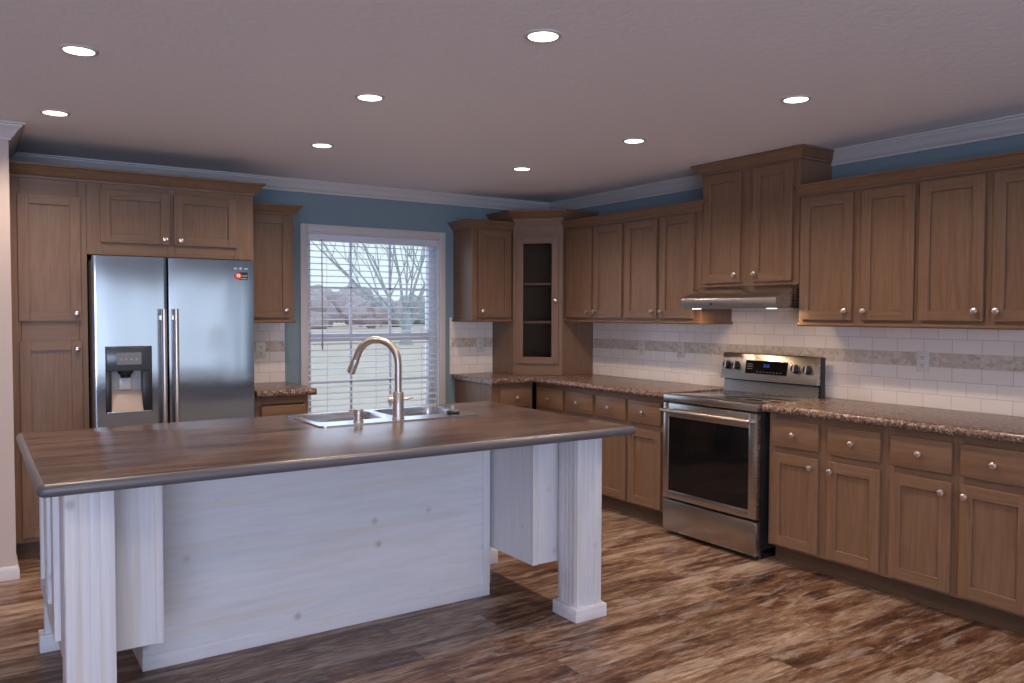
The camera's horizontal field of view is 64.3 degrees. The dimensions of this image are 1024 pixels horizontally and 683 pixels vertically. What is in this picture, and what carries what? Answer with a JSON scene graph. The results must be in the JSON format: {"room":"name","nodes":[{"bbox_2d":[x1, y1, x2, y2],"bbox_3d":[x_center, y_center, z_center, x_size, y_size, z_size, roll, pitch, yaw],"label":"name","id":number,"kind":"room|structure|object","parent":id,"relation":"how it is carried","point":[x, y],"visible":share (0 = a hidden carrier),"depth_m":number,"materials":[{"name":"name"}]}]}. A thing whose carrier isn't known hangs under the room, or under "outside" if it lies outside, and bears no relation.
{"room":"kitchen","nodes":[
{"label":"kitchen","id":0,"kind":"room"},
{"bbox_2d":[0,139,15,567],"bbox_3d":[-4.775,0.084,3.568,4.374,2.420,1.080,-1,2,-34],"label":"wall","id":1,"kind":"structure","parent":0,"point":[7,467],"depth_m":4.32,"materials":[{"name":"beige paint"}]},
{"bbox_2d":[0,554,19,581],"bbox_3d":[-4.549,1.269,3.278,4.388,0.072,0.304,-1,2,-34],"label":"baseboard","id":2,"kind":"structure","parent":1,"relation":"attached to","point":[8,573],"depth_m":4.34,"materials":[{"name":"grey paint"}]},
{"bbox_2d":[0,113,1023,209],"bbox_3d":[-0.541,-0.984,0.988,8.600,0.085,9.700,-1,2,-34],"label":"crown molding","id":3,"kind":"structure","parent":1,"relation":"attached to","point":[12,131],"depth_m":5.66,"materials":[{"name":"grey paint"}]},
{"bbox_2d":[86,167,265,260],"bbox_3d":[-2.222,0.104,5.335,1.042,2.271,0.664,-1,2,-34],"label":"wall cabinet","id":4,"kind":"object","parent":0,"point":[129,213],"visible":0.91,"depth_m":5.03,"materials":[{"name":"brown wood"}]},
{"bbox_2d":[87,189,536,409],"bbox_3d":[-1.422,-0.004,6.357,4.450,2.420,0.150,-1,2,-34],"label":"wall","id":5,"kind":"structure","parent":0,"point":[321,209],"depth_m":6.39,"materials":[{"name":"blue paint"}]},
{"bbox_2d":[254,323,284,382],"bbox_3d":[-1.859,0.081,5.973,0.392,0.446,0.008,-1,2,-34],"label":"tile backsplash","id":6,"kind":"structure","parent":5,"relation":"attached to","point":[271,368],"depth_m":6.02,"materials":[{"name":"beige tile"}]},
{"bbox_2d":[256,342,265,357],"bbox_3d":[-1.843,0.062,5.973,0.072,0.116,0.008,-1,2,-34],"label":"wall outlet","id":7,"kind":"object","parent":6,"relation":"attached to","point":[260,346],"visible":1,"depth_m":5.97,"materials":[{"name":"grey plastic"}]},
{"bbox_2d":[258,345,262,354],"bbox_3d":[-1.842,0.062,5.971,0.033,0.075,0.003,-1,2,-34],"label":"socket","id":8,"kind":"object","parent":7,"relation":"attached to","point":[260,347],"depth_m":5.97,"materials":[{"name":"grey plastic"}]},
{"bbox_2d":[253,202,302,322],"bbox_3d":[-1.750,-0.547,5.808,0.417,0.826,0.362,-1,2,-34],"label":"upper cabinet","id":9,"kind":"object","parent":5,"relation":"attached to","point":[272,223],"visible":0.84,"depth_m":5.70,"materials":[{"name":"brown wood"}]},
{"bbox_2d":[300,223,445,412],"bbox_3d":[-1.118,-0.097,6.545,1.242,1.605,0.168,-1,2,-34],"label":"window","id":10,"kind":"structure","parent":5,"relation":"in","point":[440,283],"depth_m":6.65,"materials":[{"name":"grey"}]},
{"bbox_2d":[308,233,436,412],"bbox_3d":[-1.094,-0.097,6.508,1.108,1.473,0.070,-1,2,-34],"label":"window blind","id":11,"kind":"object","parent":10,"relation":"attached to","point":[321,237],"visible":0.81,"depth_m":6.46,"materials":[{"name":"white plastic"}]},
{"bbox_2d":[449,318,451,373],"bbox_3d":[-0.517,0.038,6.863,0.018,0.478,0.011,-1,2,-34],"label":"edging","id":12,"kind":"object","parent":5,"relation":"attached to","point":[450,319],"visible":1,"depth_m":6.86,"materials":[{"name":"white plastic"}]},
{"bbox_2d":[452,321,491,373],"bbox_3d":[-0.346,0.050,6.980,0.418,0.446,0.008,-1,2,-34],"label":"tile backsplash","id":13,"kind":"structure","parent":5,"relation":"attached to","point":[465,358],"depth_m":6.97,"materials":[{"name":"beige tile"}]},
{"bbox_2d":[476,338,483,351],"bbox_3d":[-0.274,0.030,7.017,0.072,0.116,0.008,-1,2,-34],"label":"wall outlet","id":14,"kind":"object","parent":13,"relation":"attached to","point":[479,341],"visible":1,"depth_m":7.01,"materials":[{"name":"grey plastic"}]},
{"bbox_2d":[448,219,514,321],"bbox_3d":[-0.257,-0.578,6.801,0.440,0.826,0.362,-1,2,-34],"label":"upper cabinet","id":15,"kind":"object","parent":5,"relation":"attached to","point":[481,248],"visible":1,"depth_m":6.71,"materials":[{"name":"brown wood"}]},
{"bbox_2d":[0,0,1023,202],"bbox_3d":[-0.541,-1.076,0.984,9.000,0.100,10.100,-1,2,-34],"label":"ceiling","id":16,"kind":"structure","parent":0,"point":[235,86],"depth_m":3.51,"materials":[{"name":"white paint"}]},
{"bbox_2d":[39,109,70,116],"bbox_3d":[-2.268,-1.134,4.044,0.136,0.006,0.136,-1,2,-34],"label":"recessed light","id":17,"kind":"object","parent":16,"relation":"in","point":[51,112],"visible":1,"depth_m":4.03,"materials":[{"name":"white"}]},
{"bbox_2d":[58,44,98,56],"bbox_3d":[-1.636,-1.099,3.079,0.136,0.006,0.136,-1,2,-34],"label":"recessed light","id":18,"kind":"object","parent":16,"relation":"in","point":[72,49],"visible":1,"depth_m":3.07,"materials":[{"name":"grey paint"}]},
{"bbox_2d":[310,143,333,147],"bbox_3d":[-1.122,-1.157,4.812,0.136,0.006,0.136,-1,2,-34],"label":"recessed light","id":19,"kind":"object","parent":16,"relation":"in","point":[317,145],"visible":1,"depth_m":4.80,"materials":[{"name":"white"}]},
{"bbox_2d":[355,93,384,101],"bbox_3d":[-0.652,-1.119,3.739,0.136,0.006,0.136,-1,2,-34],"label":"recessed light","id":20,"kind":"object","parent":16,"relation":"in","point":[368,97],"visible":1,"depth_m":3.73,"materials":[{"name":"grey paint"}]},
{"bbox_2d":[512,167,531,170],"bbox_3d":[0.069,-1.181,5.575,0.136,0.006,0.136,-1,2,-34],"label":"recessed light","id":21,"kind":"object","parent":16,"relation":"in","point":[514,168],"visible":1,"depth_m":5.55,"materials":[{"name":"grey paint"}]},
{"bbox_2d":[524,29,561,42],"bbox_3d":[0.111,-1.088,2.905,0.136,0.006,0.136,-1,2,-34],"label":"recessed light","id":22,"kind":"object","parent":16,"relation":"in","point":[538,35],"visible":1,"depth_m":2.89,"materials":[{"name":"grey paint"}]},
{"bbox_2d":[622,138,645,143],"bbox_3d":[0.698,-1.148,4.664,0.136,0.006,0.136,-1,2,-34],"label":"recessed light","id":23,"kind":"object","parent":16,"relation":"in","point":[629,140],"visible":1,"depth_m":4.64,"materials":[{"name":"grey paint"}]},
{"bbox_2d":[781,95,811,103],"bbox_3d":[1.309,-1.115,3.754,0.136,0.006,0.136,-1,2,-34],"label":"recessed light","id":24,"kind":"object","parent":16,"relation":"in","point":[795,99],"visible":1,"depth_m":3.75,"materials":[{"name":"grey paint"}]},
{"bbox_2d":[0,506,1023,682],"bbox_3d":[-0.548,1.452,1.072,9.000,0.120,10.100,-1,2,-34],"label":"floor","id":25,"kind":"structure","parent":0,"point":[681,608],"depth_m":3.60,"materials":[{"name":"brown wood"}]},
{"bbox_2d":[9,160,88,558],"bbox_3d":[-2.816,0.116,4.940,0.386,2.271,0.664,-1,2,-34],"label":"pantry cabinet","id":26,"kind":"object","parent":25,"relation":"on","point":[48,239],"visible":0.84,"depth_m":4.69,"materials":[{"name":"brown wood"}]},
{"bbox_2d":[87,255,254,427],"bbox_3d":[-2.205,0.366,5.213,0.910,1.755,0.848,-1,2,-34],"label":"refrigerator","id":27,"kind":"object","parent":25,"relation":"on","point":[170,340],"visible":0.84,"depth_m":4.87,"materials":[{"name":"grey metal"}]},
{"bbox_2d":[255,395,307,416],"bbox_3d":[-1.700,0.794,5.724,0.361,0.868,0.638,-1,2,-34],"label":"base cabinet","id":28,"kind":"object","parent":25,"relation":"on","point":[285,405],"visible":0.12,"depth_m":5.48,"materials":[{"name":"brown wood"}]},
{"bbox_2d":[254,382,316,397],"bbox_3d":[-1.677,0.336,5.716,0.407,0.046,0.635,-1,2,-34],"label":"countertop","id":29,"kind":"structure","parent":28,"relation":"on","point":[270,389],"depth_m":5.53,"materials":[{"name":"brown stone"}]},
{"bbox_2d":[38,438,606,682],"bbox_3d":[-0.790,0.864,3.671,2.278,0.874,1.092,-1,2,-34],"label":"kitchen island","id":30,"kind":"object","parent":25,"relation":"on","point":[172,574],"visible":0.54,"depth_m":3.59,"materials":[{"name":"white wood"}]},
{"bbox_2d":[16,401,635,497],"bbox_3d":[-0.772,0.409,3.604,2.381,0.040,1.296,-1,2,-34],"label":"island countertop","id":31,"kind":"structure","parent":30,"relation":"on","point":[58,463],"depth_m":3.21,"materials":[{"name":"brown wood"}]},
{"bbox_2d":[347,336,412,418],"bbox_3d":[-0.646,0.172,3.953,0.347,0.397,0.060,1,2,18],"label":"faucet","id":32,"kind":"object","parent":31,"relation":"on","point":[397,400],"visible":1,"depth_m":3.91,"materials":[{"name":"silver metal"}]},
{"bbox_2d":[288,405,478,426],"bbox_3d":[-0.639,0.457,4.085,0.844,0.181,0.485,-1,2,-34],"label":"sink","id":33,"kind":"object","parent":31,"relation":"in","point":[371,416],"visible":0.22,"depth_m":4.11,"materials":[{"name":"silver metal"}]},
{"bbox_2d":[349,409,363,421],"bbox_3d":[-0.727,0.345,3.823,0.048,0.061,0.074,-2,3,-42],"label":"soap dispenser","id":34,"kind":"object","parent":33,"relation":"on","point":[358,413],"visible":1,"depth_m":3.80,"materials":[{"name":"silver metal"}]},
{"bbox_2d":[446,405,459,413],"bbox_3d":[-0.301,0.345,4.147,0.068,0.040,0.068,-1,2,-34],"label":"stopper","id":35,"kind":"object","parent":33,"relation":"on","point":[452,410],"visible":1,"depth_m":4.13,"materials":[{"name":"silver plastic"}]},
{"bbox_2d":[455,379,531,408],"bbox_3d":[-0.146,0.762,6.757,0.389,0.868,0.638,-1,2,-34],"label":"base cabinet","id":36,"kind":"object","parent":25,"relation":"on","point":[520,395],"visible":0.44,"depth_m":6.56,"materials":[{"name":"brown wood"}]},
{"bbox_2d":[536,383,595,419],"bbox_3d":[0.629,0.774,6.464,0.638,0.868,0.751,-1,2,-34],"label":"base cabinet","id":37,"kind":"object","parent":25,"relation":"on","point":[577,402],"visible":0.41,"depth_m":6.25,"materials":[{"name":"brown wood"}]},
{"bbox_2d":[596,391,668,524],"bbox_3d":[1.050,0.797,5.832,0.638,0.868,0.767,-1,2,-34],"label":"base cabinet","id":38,"kind":"object","parent":25,"relation":"on","point":[632,465],"visible":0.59,"depth_m":5.64,"materials":[{"name":"brown wood"}]},
{"bbox_2d":[452,372,723,398],"bbox_3d":[0.513,0.323,6.268,1.020,0.046,2.142,-1,2,-34],"label":"countertop","id":39,"kind":"structure","parent":38,"relation":"on","point":[613,384],"depth_m":6.18,"materials":[{"name":"brown stone"}]},
{"bbox_2d":[486,209,598,375],"bbox_3d":[0.249,-0.408,6.938,0.691,1.364,0.691,-1,2,-34],"label":"cabinet","id":40,"kind":"object","parent":39,"relation":"on","point":[537,340],"visible":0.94,"depth_m":6.80,"materials":[{"name":"brown wood"}]},
{"bbox_2d":[523,321,550,323],"bbox_3d":[0.260,-0.167,7.003,0.582,0.019,0.582,-1,2,-34],"label":"shelf","id":41,"kind":"object","parent":40,"relation":"attached to","point":[524,322],"depth_m":6.80,"materials":[{"name":"brown wood"}]},
{"bbox_2d":[523,283,551,286],"bbox_3d":[0.261,-0.486,6.992,0.582,0.019,0.582,-1,2,-34],"label":"shelf","id":42,"kind":"object","parent":40,"relation":"attached to","point":[524,284],"depth_m":6.85,"materials":[{"name":"brown wood"}]},
{"bbox_2d":[659,352,824,558],"bbox_3d":[1.431,0.672,5.140,0.701,1.168,0.764,-1,2,-34],"label":"range","id":43,"kind":"object","parent":25,"relation":"on","point":[716,448],"visible":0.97,"depth_m":4.99,"materials":[{"name":"silver metal"}]},
{"bbox_2d":[664,389,812,411],"bbox_3d":[1.448,0.365,5.142,0.612,0.044,0.760,-1,2,-34],"label":"cooktop","id":44,"kind":"object","parent":43,"relation":"in","point":[724,400],"depth_m":5.05,"materials":[{"name":"black glass"}]},
{"bbox_2d":[768,412,891,594],"bbox_3d":[1.905,0.844,4.548,0.638,0.868,0.721,-1,2,-34],"label":"base cabinet","id":45,"kind":"object","parent":25,"relation":"on","point":[828,478],"visible":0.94,"depth_m":4.35,"materials":[{"name":"brown wood"}]},
{"bbox_2d":[762,398,1023,443],"bbox_3d":[2.103,0.398,4.228,0.635,0.046,1.476,-1,2,-34],"label":"countertop","id":46,"kind":"structure","parent":45,"relation":"on","point":[1003,428],"depth_m":4.12,"materials":[{"name":"brown stone"}]},
{"bbox_2d":[885,427,1023,634],"bbox_3d":[2.303,0.865,3.952,0.638,0.868,0.711,-1,2,-34],"label":"base cabinet","id":47,"kind":"object","parent":25,"relation":"on","point":[955,504],"visible":0.94,"depth_m":3.80,"materials":[{"name":"brown wood"}]},
{"bbox_2d":[576,134,1023,397],"bbox_3d":[3.097,0.108,3.451,0.150,2.420,9.700,-1,2,-34],"label":"wall","id":48,"kind":"structure","parent":0,"point":[1015,143],"depth_m":4.67,"materials":[{"name":"blue paint"}]},
{"bbox_2d":[561,212,624,322],"bbox_3d":[0.750,-0.564,6.491,0.362,0.826,0.730,-1,2,-34],"label":"upper cabinet","id":49,"kind":"object","parent":48,"relation":"attached to","point":[595,245],"visible":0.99,"depth_m":6.37,"materials":[{"name":"brown wood"}]},
{"bbox_2d":[620,200,732,323],"bbox_3d":[1.181,-0.541,5.843,0.362,0.826,0.828,-1,2,-34],"label":"upper cabinet","id":50,"kind":"object","parent":48,"relation":"attached to","point":[663,244],"visible":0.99,"depth_m":5.74,"materials":[{"name":"brown wood"}]},
{"bbox_2d":[691,144,834,286],"bbox_3d":[1.594,-0.759,5.214,0.365,0.810,0.884,-1,2,-34],"label":"upper cabinet","id":51,"kind":"object","parent":48,"relation":"attached to","point":[751,232],"visible":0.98,"depth_m":5.06,"materials":[{"name":"brown wood"}]},
{"bbox_2d":[681,284,798,308],"bbox_3d":[1.530,-0.279,5.188,0.498,0.144,0.757,-1,2,-34],"label":"range hood","id":52,"kind":"object","parent":51,"relation":"attached to","point":[765,296],"visible":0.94,"depth_m":4.99,"materials":[{"name":"silver metal"}]},
{"bbox_2d":[593,308,1023,416],"bbox_3d":[1.736,-0.018,5.349,0.008,0.706,3.773,-1,2,-34],"label":"tile backsplash","id":53,"kind":"structure","parent":48,"relation":"attached to","point":[971,370],"depth_m":4.88,"materials":[{"name":"beige tile"}]},
{"bbox_2d":[638,340,644,354],"bbox_3d":[1.020,0.050,6.411,0.008,0.116,0.072,-1,2,-34],"label":"wall outlet","id":54,"kind":"object","parent":53,"relation":"attached to","point":[641,343],"visible":1,"depth_m":6.41,"materials":[{"name":"grey plastic"}]},
{"bbox_2d":[677,342,684,357],"bbox_3d":[1.255,0.063,6.059,0.008,0.116,0.072,-1,2,-34],"label":"wall outlet","id":55,"kind":"object","parent":53,"relation":"attached to","point":[680,345],"visible":1,"depth_m":6.06,"materials":[{"name":"grey plastic"}]},
{"bbox_2d":[916,351,928,371],"bbox_3d":[2.279,0.111,4.522,0.008,0.116,0.072,-1,2,-34],"label":"wall outlet","id":56,"kind":"object","parent":53,"relation":"attached to","point":[922,357],"visible":1,"depth_m":4.52,"materials":[{"name":"grey plastic"}]},
{"bbox_2d":[919,355,924,367],"bbox_3d":[2.277,0.111,4.520,0.003,0.075,0.033,-1,2,-34],"label":"socket","id":57,"kind":"object","parent":56,"relation":"attached to","point":[921,357],"depth_m":4.52,"materials":[{"name":"grey plastic"}]},
{"bbox_2d":[794,167,919,327],"bbox_3d":[2.010,-0.496,4.599,0.362,0.826,0.726,-1,2,-34],"label":"upper cabinet","id":58,"kind":"object","parent":48,"relation":"attached to","point":[858,265],"visible":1,"depth_m":4.49,"materials":[{"name":"brown wood"}]},
{"bbox_2d":[914,150,1023,329],"bbox_3d":[2.428,-0.473,3.971,0.362,0.826,0.782,-1,2,-34],"label":"upper cabinet","id":59,"kind":"object","parent":48,"relation":"attached to","point":[971,235],"visible":1,"depth_m":3.98,"materials":[{"name":"brown wood"}]},
{"label":"outside","id":60,"kind":"structure","parent":0,"visible":0},
{"bbox_2d":[311,322,424,411],"bbox_3d":[-49.642,-3.735,172.720,420.000,0.500,329.400,-1,2,-34],"label":"ground","id":61,"kind":"structure","parent":60,"point":[333,328],"depth_m":30.16,"materials":[{"name":"white snow"}]},
{"bbox_2d":[311,291,330,328],"bbox_3d":[-28.149,-4.098,108.040,8.153,6.275,8.161,-1,2,-34],"label":"tree","id":62,"kind":"object","parent":61,"relation":"on","point":[313,297],"visible":0.22,"depth_m":106.11,"materials":[{"name":"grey plant"}]},
{"bbox_2d":[311,284,356,326],"bbox_3d":[-27.793,-5.321,123.419,10.053,6.593,7.496,-1,2,-34],"label":"tree","id":63,"kind":"object","parent":61,"relation":"on","point":[325,291],"visible":0.27,"depth_m":121.42,"materials":[{"name":"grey plant"}]},
{"bbox_2d":[335,283,373,324],"bbox_3d":[-27.753,-5.949,138.797,9.415,8.175,7.575,-1,2,-34],"label":"tree","id":64,"kind":"object","parent":61,"relation":"on","point":[369,292],"visible":0.09,"depth_m":137.96,"materials":[{"name":"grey plant"}]},
{"bbox_2d":[311,241,424,344],"bbox_3d":[-7.157,-8.379,53.175,11.033,17.485,20.714,2,3,38],"label":"bare tree","id":65,"kind":"object","parent":61,"relation":"on","point":[405,310],"visible":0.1,"depth_m":53.57,"materials":[{"name":"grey plant"}]},
{"bbox_2d":[340,296,397,328],"bbox_3d":[-19.331,-3.853,110.232,7.549,4.573,5.770,-1,2,-34],"label":"tree","id":66,"kind":"object","parent":61,"relation":"on","point":[359,298],"visible":0.54,"depth_m":108.74,"materials":[{"name":"grey plant"}]},
{"bbox_2d":[377,297,424,326],"bbox_3d":[-17.476,-4.533,125.533,9.193,4.903,7.592,-1,2,-34],"label":"tree","id":67,"kind":"object","parent":61,"relation":"on","point":[398,304],"visible":0.22,"depth_m":123.32,"materials":[{"name":"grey plant"}]},
{"bbox_2d":[399,294,424,323],"bbox_3d":[-17.151,-5.379,140.279,9.421,5.594,8.663,-1,2,-34],"label":"tree","id":68,"kind":"object","parent":61,"relation":"on","point":[404,297],"visible":0.06,"depth_m":137.47,"materials":[{"name":"grey plant"}]},
{"bbox_2d":[418,300,424,317],"bbox_3d":[-9.583,-3.608,110.951,6.979,4.352,7.146,-1,2,-34],"label":"tree","id":69,"kind":"object","parent":61,"relation":"on","point":[423,310],"visible":0.04,"depth_m":109.03,"materials":[{"name":"grey plant"}]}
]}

